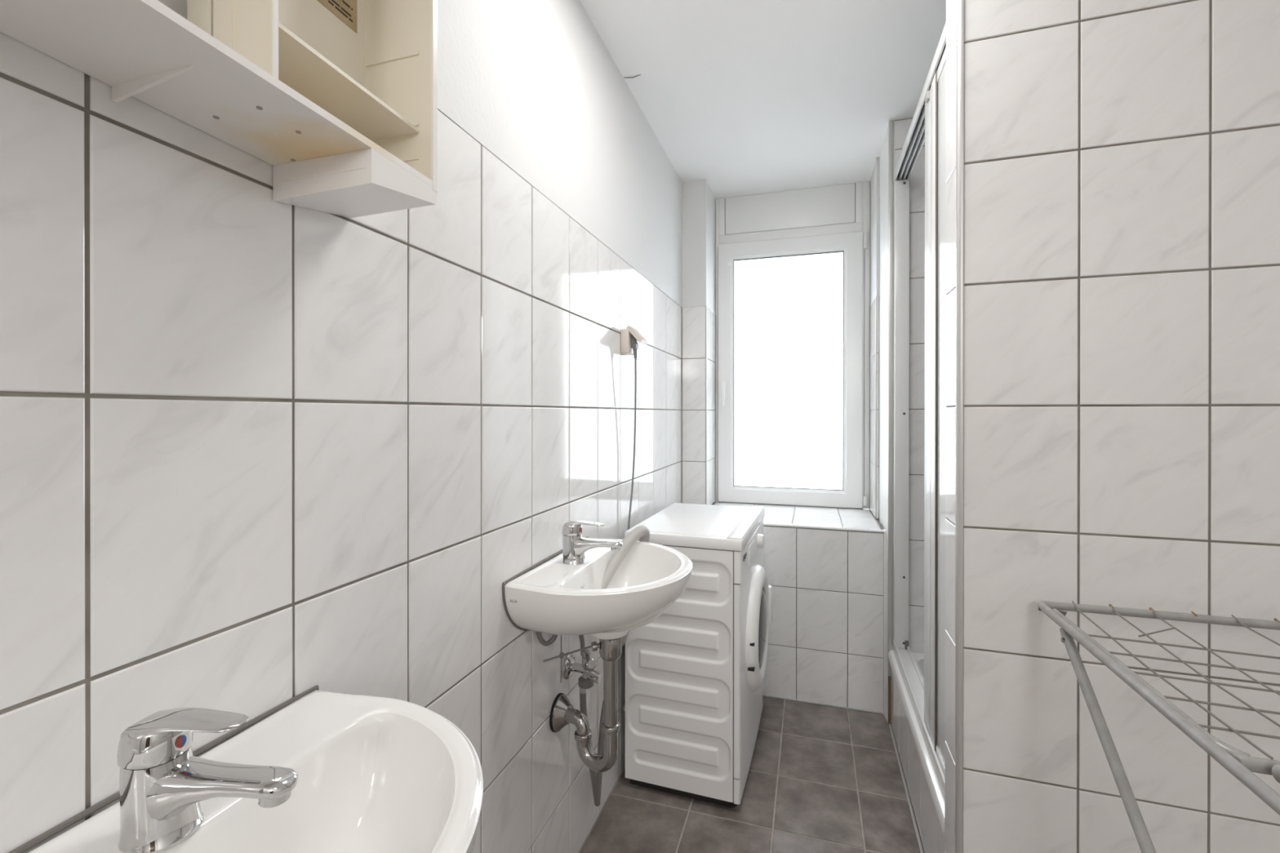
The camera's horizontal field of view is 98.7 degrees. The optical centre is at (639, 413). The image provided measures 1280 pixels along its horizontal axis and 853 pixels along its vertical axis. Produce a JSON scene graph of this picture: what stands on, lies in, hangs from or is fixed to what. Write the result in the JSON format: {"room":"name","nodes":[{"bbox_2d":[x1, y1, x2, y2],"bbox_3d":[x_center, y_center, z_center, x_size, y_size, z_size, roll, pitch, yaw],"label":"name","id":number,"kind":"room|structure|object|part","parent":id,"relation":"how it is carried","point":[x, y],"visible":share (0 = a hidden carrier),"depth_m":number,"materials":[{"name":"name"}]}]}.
{"room":"bathroom","nodes":[
{"label":"bathroom","id":0,"kind":"room"},
{"bbox_2d":[0,0,681,852],"bbox_3d":[-0.570,0.037,0.544,0.188,2.360,5.300,0,0,17],"label":"wall","id":1,"kind":"structure","parent":0,"point":[258,452],"depth_m":0.73,"materials":[{"name":"white tile"}]},
{"bbox_2d":[0,0,437,217],"bbox_3d":[-0.432,-0.537,0.422,0.146,0.569,0.670,0,0,17],"label":"upper cabinet","id":2,"kind":"object","parent":1,"relation":"attached to","point":[340,97],"visible":1,"depth_m":0.59,"materials":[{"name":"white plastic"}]},
{"bbox_3d":[-0.406,-0.551,0.641,0.004,0.501,0.215,0,0,17],"label":"panel","id":3,"kind":"part","parent":2,"relation":"part of","materials":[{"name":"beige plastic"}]},
{"bbox_2d":[278,22,417,140],"bbox_3d":[-0.362,-0.371,0.625,0.090,0.010,0.211,0,0,17],"label":"shelf","id":4,"kind":"object","parent":2,"relation":"attached to","point":[301,68],"depth_m":0.63,"materials":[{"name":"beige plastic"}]},
{"bbox_3d":[-0.335,-0.548,0.734,0.144,0.496,0.006,0,0,17],"label":"panel","id":5,"kind":"part","parent":2,"relation":"part of","materials":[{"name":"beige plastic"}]},
{"bbox_3d":[-0.267,-0.549,0.712,0.004,0.519,0.009,0,0,17],"label":"edge trim","id":6,"kind":"part","parent":2,"relation":"part of","materials":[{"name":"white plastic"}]},
{"bbox_2d":[8,684,483,852],"bbox_3d":[-0.321,0.436,0.446,0.351,0.174,0.474,0,0,17],"label":"washbasin","id":7,"kind":"object","parent":1,"relation":"attached to","point":[376,775],"visible":0.86,"depth_m":0.58,"materials":[{"name":"white ceramic"}]},
{"bbox_2d":[116,706,298,852],"bbox_3d":[-0.362,0.306,0.463,0.152,0.100,0.051,0,0,8],"label":"tap","id":8,"kind":"object","parent":7,"relation":"on","point":[162,786],"visible":1,"depth_m":0.45,"materials":[{"name":"silver metal"}]},
{"bbox_3d":[-0.384,0.273,0.466,0.106,0.034,0.046,0,0,8],"label":"lever handle","id":9,"kind":"part","parent":8,"relation":"part of","materials":[{"name":"silver metal"}]},
{"bbox_2d":[535,631,557,646],"bbox_3d":[-0.216,0.522,1.287,0.057,0.040,0.015,0,0,-23],"label":"bracket","id":10,"kind":"object","parent":1,"relation":"attached to","point":[539,635],"visible":0.78,"depth_m":1.28,"materials":[{"name":"grey metal"}]},
{"bbox_2d":[562,635,600,718],"bbox_3d":[-0.181,0.621,1.309,0.098,0.217,0.222,0,0,17],"label":"angle valve","id":11,"kind":"object","parent":1,"relation":"attached to","point":[588,677],"depth_m":1.42,"materials":[{"name":"silver metal"}]},
{"bbox_3d":[-0.118,0.669,1.407,0.048,0.030,0.025,0,0,36],"label":"knob","id":12,"kind":"part","parent":11,"relation":"part of","materials":[{"name":"silver metal"}]},
{"bbox_2d":[589,768,602,806],"bbox_3d":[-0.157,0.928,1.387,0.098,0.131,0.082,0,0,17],"label":"hose","id":13,"kind":"object","parent":1,"relation":"attached to","point":[596,779],"depth_m":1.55,"materials":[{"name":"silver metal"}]},
{"bbox_2d":[502,536,692,639],"bbox_3d":[-0.053,0.435,1.303,0.351,0.174,0.475,0,0,17],"label":"washbasin","id":14,"kind":"object","parent":1,"relation":"attached to","point":[554,597],"visible":0.88,"depth_m":1.16,"materials":[{"name":"white ceramic"}]},
{"bbox_2d":[542,635,591,683],"bbox_3d":[-0.167,0.559,1.271,0.120,0.112,0.011,0,0,-35],"label":"rod","id":15,"kind":"object","parent":14,"relation":"attached to","point":[562,655],"visible":0.95,"depth_m":1.26,"materials":[{"name":"grey metal"}]},
{"bbox_3d":[-0.181,0.559,1.262,0.004,0.112,0.011,0,0,-6],"label":"lift rod","id":16,"kind":"part","parent":15,"relation":"part of","materials":[{"name":"grey metal"}]},
{"bbox_3d":[-0.167,0.554,1.270,0.120,0.010,0.005,0,0,-33],"label":"ball rod","id":17,"kind":"part","parent":15,"relation":"part of","materials":[{"name":"grey metal"}]},
{"bbox_2d":[549,637,622,772],"bbox_3d":[-0.126,0.690,1.349,0.195,0.340,0.089,0,0,25],"label":"trap","id":18,"kind":"object","parent":14,"relation":"attached to","point":[562,713],"visible":0.94,"depth_m":1.30,"materials":[{"name":"silver metal"}]},
{"bbox_2d":[599,637,622,661],"bbox_3d":[-0.070,0.553,1.306,0.053,0.053,0.053,0,0,17],"label":"drain pipe","id":19,"kind":"object","parent":18,"relation":"on","point":[609,650],"depth_m":1.28,"materials":[{"name":"silver metal"}]},
{"bbox_2d":[561,520,622,564],"bbox_3d":[-0.114,0.306,1.302,0.152,0.099,0.051,0,0,18],"label":"tap","id":20,"kind":"object","parent":14,"relation":"on","point":[575,546],"visible":1,"depth_m":1.30,"materials":[{"name":"silver metal"}]},
{"bbox_3d":[-0.135,0.272,1.310,0.106,0.033,0.046,0,0,18],"label":"lever handle","id":21,"kind":"part","parent":20,"relation":"part of","materials":[{"name":"silver metal"}]},
{"bbox_2d":[600,525,649,646],"bbox_3d":[-0.040,0.521,1.567,0.138,0.424,0.542,0,0,6],"label":"hose","id":22,"kind":"object","parent":14,"relation":"hanging from","point":[641,532],"visible":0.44,"depth_m":1.44,"materials":[{"name":"grey plastic"}]},
{"bbox_2d":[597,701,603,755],"bbox_3d":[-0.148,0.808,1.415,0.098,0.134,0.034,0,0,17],"label":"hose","id":23,"kind":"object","parent":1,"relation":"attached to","point":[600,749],"depth_m":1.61,"materials":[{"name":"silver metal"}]},
{"bbox_2d":[620,324,648,355],"bbox_3d":[-0.018,-0.250,1.865,0.078,0.093,0.074,0,0,17],"label":"wall socket","id":24,"kind":"object","parent":1,"relation":"attached to","point":[625,334],"visible":0.9,"depth_m":1.84,"materials":[{"name":"beige plastic"}]},
{"bbox_2d":[627,333,638,529],"bbox_3d":[-0.025,0.120,1.873,0.036,0.790,0.047,0,0,17],"label":"cable","id":25,"kind":"object","parent":24,"relation":"hanging from","point":[634,344],"visible":0.88,"depth_m":1.87,"materials":[{"name":"grey plastic"}]},
{"bbox_3d":[-0.009,-0.266,1.862,0.058,0.061,0.070,0,0,17],"label":"flap lid","id":26,"kind":"part","parent":24,"relation":"part of","materials":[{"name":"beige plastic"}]},
{"bbox_2d":[578,695,924,852],"bbox_3d":[0.557,1.246,0.195,2.550,0.064,5.300,0,0,17],"label":"floor","id":27,"kind":"structure","parent":0,"point":[822,778],"depth_m":1.71,"materials":[{"name":"tile"}]},
{"bbox_2d":[623,502,772,807],"bbox_3d":[0.241,0.795,2.003,0.445,0.839,0.629,0,0,19],"label":"washing machine","id":28,"kind":"object","parent":27,"relation":"on","point":[695,673],"visible":0.88,"depth_m":1.73,"materials":[{"name":"white metal"}]},
{"bbox_3d":[0.118,0.801,1.733,0.350,0.765,0.008,0,0,19],"label":"panel","id":29,"kind":"part","parent":28,"relation":"part of","materials":[{"name":"white metal"}]},
{"bbox_3d":[0.228,0.396,2.008,0.380,0.041,0.606,0,0,19],"label":"plate","id":30,"kind":"part","parent":28,"relation":"part of","materials":[{"name":"white plastic"}]},
{"bbox_3d":[0.396,0.813,1.950,0.025,0.588,0.600,0,0,19],"label":"panel","id":31,"kind":"part","parent":28,"relation":"part of","materials":[{"name":"white plastic"}]},
{"bbox_3d":[0.378,0.467,1.855,0.004,0.067,0.150,0,0,19],"label":"detergent drawer","id":32,"kind":"part","parent":28,"relation":"part of","materials":[{"name":"white plastic"}]},
{"bbox_3d":[0.421,0.750,1.941,0.037,0.420,0.420,0,0,19],"label":"porthole door","id":33,"kind":"part","parent":28,"relation":"part of","materials":[{"name":"white plastic"}]},
{"bbox_3d":[0.439,0.463,1.998,0.022,0.052,0.052,0,0,19],"label":"programme knob","id":34,"kind":"part","parent":28,"relation":"part of","materials":[{"name":"white plastic"}]},
{"bbox_3d":[0.429,0.750,1.939,0.030,0.280,0.280,0,0,19],"label":"door glass","id":35,"kind":"part","parent":28,"relation":"part of","materials":[{"name":"grey"}]},
{"bbox_3d":[0.491,0.725,2.094,0.025,0.140,0.035,0,0,19],"label":"door handle","id":36,"kind":"part","parent":28,"relation":"part of","materials":[{"name":"white plastic"}]},
{"bbox_2d":[1037,600,1279,852],"bbox_3d":[0.871,0.784,0.438,0.570,0.856,1.168,0,0,17],"label":"drying rack","id":37,"kind":"object","parent":27,"relation":"on","point":[1240,764],"visible":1,"depth_m":0.79,"materials":[{"name":"silver metal"}]},
{"bbox_3d":[0.594,0.794,0.471,0.016,0.836,1.061,0,0,17],"label":"leg","id":38,"kind":"part","parent":37,"relation":"part of","materials":[{"name":"silver metal"}]},
{"bbox_2d":[580,0,946,199],"bbox_3d":[0.558,-1.200,0.191,2.550,0.124,5.300,0,0,17],"label":"ceiling","id":39,"kind":"structure","parent":0,"point":[744,97],"depth_m":1.87,"materials":[{"name":"white paint"}]},
{"bbox_2d":[681,156,884,712],"bbox_3d":[1.349,0.035,2.415,2.362,2.360,0.586,0,0,17],"label":"wall","id":40,"kind":"structure","parent":0,"point":[824,567],"depth_m":2.35,"materials":[{"name":"white tile"}]},
{"bbox_2d":[715,181,870,509],"bbox_3d":[0.769,-0.339,2.825,0.762,1.616,0.118,0,0,17],"label":"window","id":41,"kind":"structure","parent":40,"relation":"in","point":[793,267],"depth_m":2.81,"materials":[{"name":"white plastic"}]},
{"bbox_3d":[0.437,-0.107,2.886,0.020,0.131,0.037,0,0,17],"label":"handle","id":42,"kind":"part","parent":41,"relation":"part of","materials":[{"name":"white plastic"}]},
{"bbox_3d":[0.755,-0.215,2.824,0.554,1.204,0.008,0,0,17],"label":"pane","id":43,"kind":"part","parent":41,"relation":"part of","materials":[{"name":"clear glass"}]},
{"bbox_3d":[0.763,-1.048,2.832,0.642,0.194,0.026,0,0,17],"label":"panel","id":44,"kind":"part","parent":41,"relation":"part of","materials":[{"name":"white plastic"}]},
{"bbox_2d":[879,117,924,724],"bbox_3d":[1.713,0.035,2.082,1.470,2.360,0.318,0,0,17],"label":"wall","id":45,"kind":"structure","parent":0,"point":[897,131],"depth_m":2.13,"materials":[{"name":"white tile"}]},
{"bbox_2d":[890,666,945,852],"bbox_3d":[0.864,1.085,1.692,0.050,0.262,0.938,0,0,17],"label":"wall","id":46,"kind":"structure","parent":0,"point":[931,835],"depth_m":1.64,"materials":[{"name":"white tile"}]},
{"bbox_2d":[888,649,945,833],"bbox_3d":[1.265,0.968,1.566,0.910,0.096,0.935,0,0,17],"label":"shower tray","id":47,"kind":"object","parent":46,"relation":"on","point":[935,792],"visible":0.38,"depth_m":1.58,"materials":[{"name":"white ceramic"}]},
{"bbox_2d":[892,22,946,801],"bbox_3d":[0.871,-0.006,1.688,0.052,1.850,0.934,0,0,17],"label":"shower door","id":48,"kind":"structure","parent":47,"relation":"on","point":[928,124],"depth_m":1.52,"materials":[{"name":"clear glass"}]},
{"bbox_3d":[0.871,0.898,1.689,0.052,0.042,0.933,0,0,17],"label":"rail","id":49,"kind":"part","parent":48,"relation":"part of","materials":[{"name":"white plastic"}]},
{"bbox_3d":[0.872,-0.913,1.686,0.052,0.034,0.933,0,0,17],"label":"rail","id":50,"kind":"part","parent":48,"relation":"part of","materials":[{"name":"white plastic"}]},
{"bbox_3d":[0.770,0.000,1.414,0.008,1.788,0.346,0,0,17],"label":"panel frame","id":51,"kind":"part","parent":48,"relation":"part of","materials":[{"name":"white plastic"}]},
{"bbox_3d":[0.761,0.001,1.383,0.003,1.730,0.226,0,0,17],"label":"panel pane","id":52,"kind":"part","parent":48,"relation":"part of","materials":[{"name":"white"}]},
{"bbox_2d":[944,0,1279,852],"bbox_3d":[1.302,0.037,0.998,1.311,2.360,0.124,0,0,17],"label":"wall partition","id":53,"kind":"structure","parent":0,"point":[1113,252],"depth_m":1.07,"materials":[{"name":"white tile"}]}
]}

